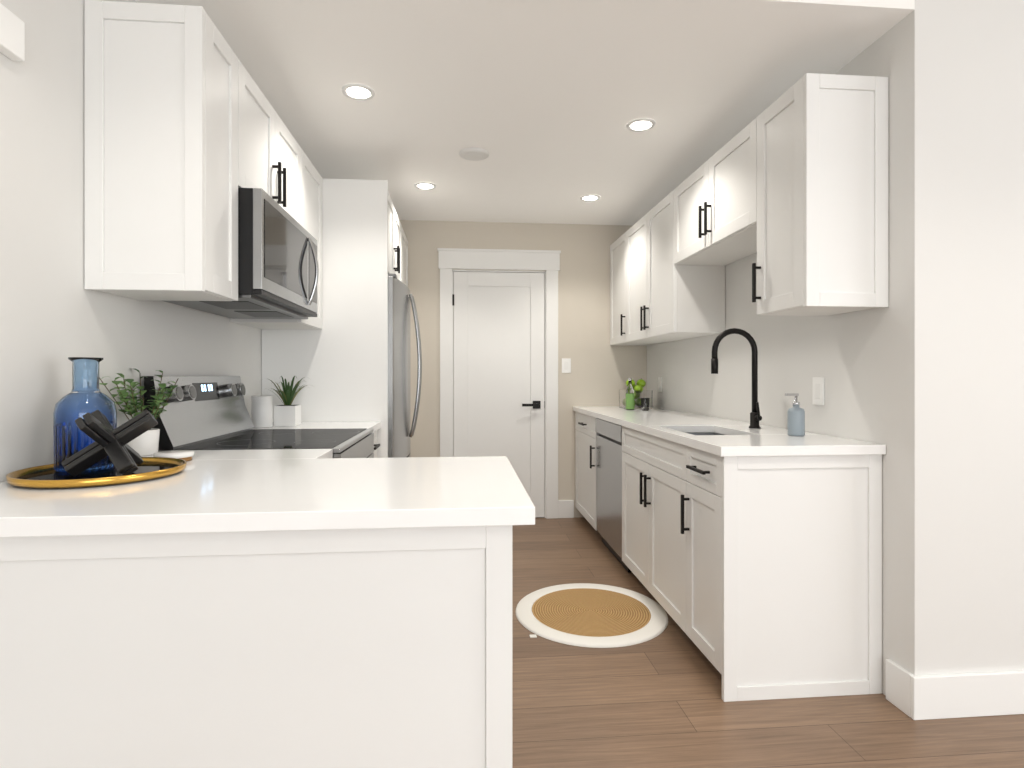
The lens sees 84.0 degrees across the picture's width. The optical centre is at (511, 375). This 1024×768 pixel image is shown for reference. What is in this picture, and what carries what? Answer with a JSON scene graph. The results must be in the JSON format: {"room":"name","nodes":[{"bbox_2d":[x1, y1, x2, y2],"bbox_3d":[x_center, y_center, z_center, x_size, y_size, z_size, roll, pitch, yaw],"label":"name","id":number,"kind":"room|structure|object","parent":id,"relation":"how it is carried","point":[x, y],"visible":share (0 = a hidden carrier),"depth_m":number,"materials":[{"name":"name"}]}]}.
{"room":"kitchen","nodes":[
{"label":"kitchen","id":0,"kind":"room"},
{"bbox_2d":[0,0,261,482],"bbox_3d":[-1.216,-0.120,0.795,0.120,2.570,8.040,0,0,-5],"label":"wall","id":1,"kind":"structure","parent":0,"point":[54,314],"depth_m":1.52,"materials":[{"name":"white paint"}]},
{"bbox_2d":[0,3,24,60],"bbox_3d":[-1.188,-0.807,1.330,0.030,0.095,0.090,0,0,-5],"label":"sensor box","id":2,"kind":"object","parent":1,"relation":"attached to","point":[12,36],"visible":1,"depth_m":1.34,"materials":[{"name":"white plastic"}]},
{"bbox_2d":[84,0,322,329],"bbox_3d":[-1.113,-0.664,2.370,0.358,0.831,1.451,0,0,-5],"label":"upper cabinet","id":3,"kind":"object","parent":1,"relation":"attached to","point":[187,134],"visible":0.81,"depth_m":1.66,"materials":[{"name":"white wood"}]},
{"bbox_2d":[165,188,318,318],"bbox_3d":[-1.063,-0.453,2.302,0.444,0.376,0.754,0,0,-5],"label":"over-the-range microwave","id":4,"kind":"object","parent":3,"relation":"attached to","point":[278,271],"visible":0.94,"depth_m":2.12,"materials":[{"name":"silver metal"}]},
{"bbox_2d":[323,178,405,293],"bbox_3d":[-1.077,-0.845,3.624,0.652,0.470,0.996,0,0,-5],"label":"upper cabinet","id":5,"kind":"object","parent":1,"relation":"attached to","point":[364,237],"depth_m":3.13,"materials":[{"name":"white wood"}]},
{"bbox_2d":[406,238,407,286],"bbox_3d":[-1.135,-0.845,4.274,0.652,0.470,0.516,0,0,-5],"label":"upper cabinet","id":6,"kind":"object","parent":1,"relation":"attached to","point":[406,238],"depth_m":4.51,"materials":[{"name":"white wood"}]},
{"bbox_2d":[400,220,646,516],"bbox_3d":[-0.195,-0.043,4.772,2.620,2.415,0.300,0,0,-5],"label":"wall","id":7,"kind":"structure","parent":0,"point":[603,370],"depth_m":4.68,"materials":[{"name":"beige paint"}]},
{"bbox_2d":[452,272,544,516],"bbox_3d":[-0.106,0.157,4.624,0.754,2.004,0.098,0,0,-5],"label":"door","id":8,"kind":"structure","parent":7,"relation":"in","point":[499,404],"depth_m":4.64,"materials":[{"name":"white wood"}]},
{"bbox_2d":[437,248,560,518],"bbox_3d":[-0.106,0.070,4.674,1.000,2.190,0.150,0,0,-5],"label":"door frame","id":9,"kind":"structure","parent":7,"relation":"attached to","point":[547,262],"depth_m":4.63,"materials":[{"name":"white wood"}]},
{"bbox_2d":[562,358,570,372],"bbox_3d":[0.446,-0.085,4.674,0.075,0.118,0.008,0,0,-5],"label":"switch plate","id":10,"kind":"object","parent":7,"relation":"attached to","point":[566,365],"visible":1,"depth_m":4.67,"materials":[{"name":"white plastic"}]},
{"bbox_2d":[135,0,914,225],"bbox_3d":[-0.070,-1.357,3.372,2.620,0.215,3.110,0,0,-5],"label":"ceiling","id":11,"kind":"structure","parent":0,"point":[543,103],"depth_m":2.43,"materials":[{"name":"white paint"}]},
{"bbox_2d":[459,147,488,160],"bbox_3d":[-0.212,-1.239,3.194,0.170,0.020,0.170,0,0,-5],"label":"detector","id":12,"kind":"object","parent":11,"relation":"attached to","point":[474,154],"visible":1,"depth_m":3.16,"materials":[{"name":"white plastic"}]},
{"bbox_2d":[512,517,1023,767],"bbox_3d":[1.623,1.195,1.048,5.820,0.060,8.040,0,0,-5],"label":"floor","id":13,"kind":"structure","parent":0,"point":[657,702],"depth_m":1.95,"materials":[{"name":"brown wood"}]},
{"bbox_2d":[0,529,511,767],"bbox_3d":[-0.613,0.726,1.375,1.177,0.880,0.630,0,0,-5],"label":"base cabinet","id":14,"kind":"object","parent":13,"relation":"on","point":[294,608],"depth_m":1.08,"materials":[{"name":"white wood"}]},
{"bbox_2d":[141,449,331,456],"bbox_3d":[-0.923,0.268,1.812,0.637,0.036,0.234,0,0,-5],"label":"countertop","id":15,"kind":"structure","parent":14,"relation":"on","point":[267,452],"depth_m":1.84,"materials":[{"name":"white stone"}]},
{"bbox_2d":[0,456,534,540],"bbox_3d":[-0.593,0.268,1.377,1.218,0.036,0.690,0,0,-5],"label":"countertop","id":16,"kind":"structure","parent":14,"relation":"on","point":[211,495],"depth_m":1.14,"materials":[{"name":"white stone"}]},
{"bbox_2d":[6,457,186,488],"bbox_3d":[-1.024,0.238,1.425,0.364,0.021,0.364,0,0,-5],"label":"tray","id":17,"kind":"object","parent":16,"relation":"on","point":[48,476],"visible":0.79,"depth_m":1.36,"materials":[{"name":"gold metal"}]},
{"bbox_2d":[53,357,116,471],"bbox_3d":[-1.108,0.097,1.479,0.133,0.288,0.133,0,0,-5],"label":"vase","id":18,"kind":"object","parent":17,"relation":"on","point":[85,395],"visible":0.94,"depth_m":1.44,"materials":[{"name":"blue glass"}]},
{"bbox_2d":[61,410,157,476],"bbox_3d":[-0.968,0.160,1.374,0.208,0.208,0.208,40,-25,26],"label":"jack","id":19,"kind":"object","parent":17,"relation":"on","point":[110,442],"visible":0.98,"depth_m":1.34,"materials":[{"name":"black wood"}]},
{"bbox_2d":[99,368,184,455],"bbox_3d":[-1.170,0.112,1.776,0.229,0.274,0.238,0,0,-5],"label":"plant","id":20,"kind":"object","parent":16,"relation":"on","point":[146,443],"visible":0.85,"depth_m":1.77,"materials":[{"name":"green plant"}]},
{"bbox_2d":[153,450,193,460],"bbox_3d":[-0.995,0.237,1.673,0.106,0.024,0.104,0,0,-5],"label":"coasters","id":21,"kind":"object","parent":16,"relation":"on","point":[186,455],"visible":0.75,"depth_m":1.65,"materials":[{"name":"white wood"}]},
{"bbox_2d":[144,376,373,457],"bbox_3d":[-0.914,0.583,2.315,0.710,1.165,0.756,0,0,-5],"label":"range","id":22,"kind":"object","parent":13,"relation":"on","point":[206,413],"visible":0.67,"depth_m":2.20,"materials":[{"name":"silver metal"}]},
{"bbox_2d":[306,294,387,457],"bbox_3d":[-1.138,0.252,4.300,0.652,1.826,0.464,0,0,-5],"label":"panel","id":23,"kind":"object","parent":13,"relation":"on","point":[339,361],"depth_m":3.12,"materials":[{"name":"white wood"}]},
{"bbox_2d":[332,429,379,456],"bbox_3d":[-1.030,0.726,2.897,0.617,0.880,0.415,0,0,-5],"label":"base cabinet","id":24,"kind":"object","parent":13,"relation":"on","point":[376,445],"depth_m":3.03,"materials":[{"name":"white wood"}]},
{"bbox_2d":[255,421,379,432],"bbox_3d":[-1.020,0.268,2.898,0.637,0.036,0.415,0,0,-5],"label":"countertop","id":25,"kind":"structure","parent":24,"relation":"on","point":[374,425],"depth_m":2.87,"materials":[{"name":"white stone"}]},
{"bbox_2d":[251,396,272,427],"bbox_3d":[-1.222,0.173,2.782,0.096,0.152,0.096,0,0,-5],"label":"canister","id":26,"kind":"object","parent":25,"relation":"on","point":[261,411],"visible":0.9,"depth_m":2.74,"materials":[{"name":"white ceramic"}]},
{"bbox_2d":[264,376,313,425],"bbox_3d":[-1.133,0.124,2.880,0.299,0.250,0.330,0,0,-5],"label":"planter","id":27,"kind":"object","parent":25,"relation":"on","point":[287,413],"visible":1,"depth_m":2.83,"materials":[{"name":"white ceramic"}]},
{"bbox_2d":[388,274,421,457],"bbox_3d":[-0.975,0.296,3.597,0.797,1.738,0.911,0,0,-5],"label":"fridge","id":28,"kind":"object","parent":13,"relation":"on","point":[401,429],"visible":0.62,"depth_m":3.32,"materials":[{"name":"silver metal"}]},
{"bbox_2d":[516,583,667,647],"bbox_3d":[0.387,1.158,2.805,0.740,0.012,0.740,0,0,-5],"label":"jute rug","id":29,"kind":"object","parent":13,"relation":"on","point":[591,615],"visible":1,"depth_m":2.74,"materials":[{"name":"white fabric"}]},
{"bbox_2d":[573,410,612,529],"bbox_3d":[0.852,0.726,4.353,0.602,0.880,0.715,0,0,-5],"label":"base cabinet","id":30,"kind":"object","parent":13,"relation":"on","point":[585,434],"depth_m":4.30,"materials":[{"name":"white wood"}]},
{"bbox_2d":[595,418,631,572],"bbox_3d":[0.907,0.728,3.675,0.599,0.874,0.637,0,0,-5],"label":"dishwasher","id":31,"kind":"object","parent":13,"relation":"on","point":[609,483],"visible":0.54,"depth_m":3.61,"materials":[{"name":"silver metal"}]},
{"bbox_2d":[622,426,724,622],"bbox_3d":[0.987,0.726,2.849,0.602,0.880,1.014,0,0,-5],"label":"base cabinet","id":32,"kind":"object","parent":13,"relation":"on","point":[649,459],"depth_m":2.81,"materials":[{"name":"white wood"}]},
{"bbox_2d":[677,446,881,701],"bbox_3d":[1.039,0.726,2.260,0.602,0.880,0.403,0,0,-5],"label":"base cabinet","id":33,"kind":"object","parent":13,"relation":"on","point":[752,559],"depth_m":2.07,"materials":[{"name":"white wood"}]},
{"bbox_2d":[573,406,885,457],"bbox_3d":[0.930,0.268,3.373,0.622,0.036,2.680,0,0,-5],"label":"countertop","id":34,"kind":"structure","parent":33,"relation":"on","point":[739,440],"depth_m":2.31,"materials":[{"name":"white stone"}]},
{"bbox_2d":[626,378,633,409],"bbox_3d":[0.871,0.132,4.194,0.063,0.235,0.064,0,0,-5],"label":"bottle","id":35,"kind":"object","parent":34,"relation":"on","point":[630,398],"visible":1,"depth_m":4.17,"materials":[{"name":"green glass"}]},
{"bbox_2d":[619,379,651,408],"bbox_3d":[0.953,0.131,4.392,0.200,0.236,0.200,0,0,-5],"label":"plant","id":36,"kind":"object","parent":34,"relation":"on","point":[639,392],"visible":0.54,"depth_m":4.31,"materials":[{"name":"green plant"}]},
{"bbox_2d":[640,398,649,410],"bbox_3d":[0.959,0.204,4.101,0.065,0.090,0.066,0,0,-5],"label":"glass tumbler","id":37,"kind":"object","parent":34,"relation":"on","point":[645,404],"visible":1,"depth_m":4.08,"materials":[{"name":"white"}]},
{"bbox_2d":[711,328,761,427],"bbox_3d":[1.074,0.010,2.707,0.243,0.478,0.093,0,0,-5],"label":"faucet","id":38,"kind":"object","parent":34,"relation":"on","point":[755,417],"visible":1,"depth_m":2.72,"materials":[{"name":"black metal"}]},
{"bbox_2d":[785,393,804,435],"bbox_3d":[1.187,0.161,2.387,0.078,0.176,0.066,0,0,-5],"label":"soap dispenser","id":39,"kind":"object","parent":34,"relation":"on","point":[795,419],"visible":1,"depth_m":2.36,"materials":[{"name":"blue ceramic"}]},
{"bbox_2d":[647,0,1023,695],"bbox_3d":[2.709,-0.150,3.620,2.960,2.630,3.110,0,0,-5],"label":"wall","id":40,"kind":"structure","parent":0,"point":[923,374],"depth_m":1.97,"materials":[{"name":"white paint"}]},
{"bbox_2d":[658,377,661,391],"bbox_3d":[1.147,0.065,4.420,0.008,0.118,0.075,0,0,-5],"label":"electrical outlet plate","id":41,"kind":"object","parent":40,"relation":"attached to","point":[659,384],"visible":1,"depth_m":4.41,"materials":[{"name":"white plastic"}]},
{"bbox_2d":[610,73,887,345],"bbox_3d":[1.068,-0.664,3.379,0.346,0.831,2.692,0,0,-5],"label":"upper cabinet","id":42,"kind":"object","parent":40,"relation":"attached to","point":[789,186],"visible":0.98,"depth_m":2.23,"materials":[{"name":"white wood"}]},
{"bbox_2d":[813,377,823,404],"bbox_3d":[1.323,0.065,2.457,0.008,0.118,0.075,0,0,-5],"label":"electrical outlet plate","id":43,"kind":"object","parent":40,"relation":"attached to","point":[818,390],"visible":1,"depth_m":2.45,"materials":[{"name":"white plastic"}]},
{"bbox_2d":[898,668,1023,719],"bbox_3d":[2.825,1.093,2.063,2.946,0.145,0.019,0,0,-5],"label":"baseboard","id":44,"kind":"structure","parent":40,"relation":"attached to","point":[942,696],"depth_m":1.94,"materials":[{"name":"white wood"}]},
{"bbox_3d":[1.761,-1.435,-0.500,5.820,0.060,4.930,0,0,-5],"label":"ceiling","id":45,"kind":"structure","parent":0,"visible":0},
{"bbox_2d":[341,83,374,100],"bbox_3d":[-0.675,-1.245,2.500,0.143,0.006,0.143,0,0,40],"label":"recessed light","id":46,"kind":"object","parent":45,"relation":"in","point":[360,92],"depth_m":2.49,"materials":[{"name":"white"}]},
{"bbox_2d":[414,182,435,189],"bbox_3d":[-0.569,-1.245,3.734,0.143,0.006,0.143,0,0,40],"label":"recessed light","id":47,"kind":"object","parent":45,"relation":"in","point":[420,185],"depth_m":3.72,"materials":[{"name":"white"}]},
{"bbox_2d":[580,194,600,200],"bbox_3d":[0.548,-1.245,3.984,0.143,0.006,0.143,0,0,40],"label":"recessed light","id":48,"kind":"object","parent":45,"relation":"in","point":[591,197],"depth_m":3.97,"materials":[{"name":"white"}]},
{"bbox_2d":[626,118,655,131],"bbox_3d":[0.641,-1.245,2.828,0.143,0.006,0.143,0,0,40],"label":"recessed light","id":49,"kind":"object","parent":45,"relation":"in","point":[642,124],"depth_m":2.82,"materials":[{"name":"white"}]}
]}

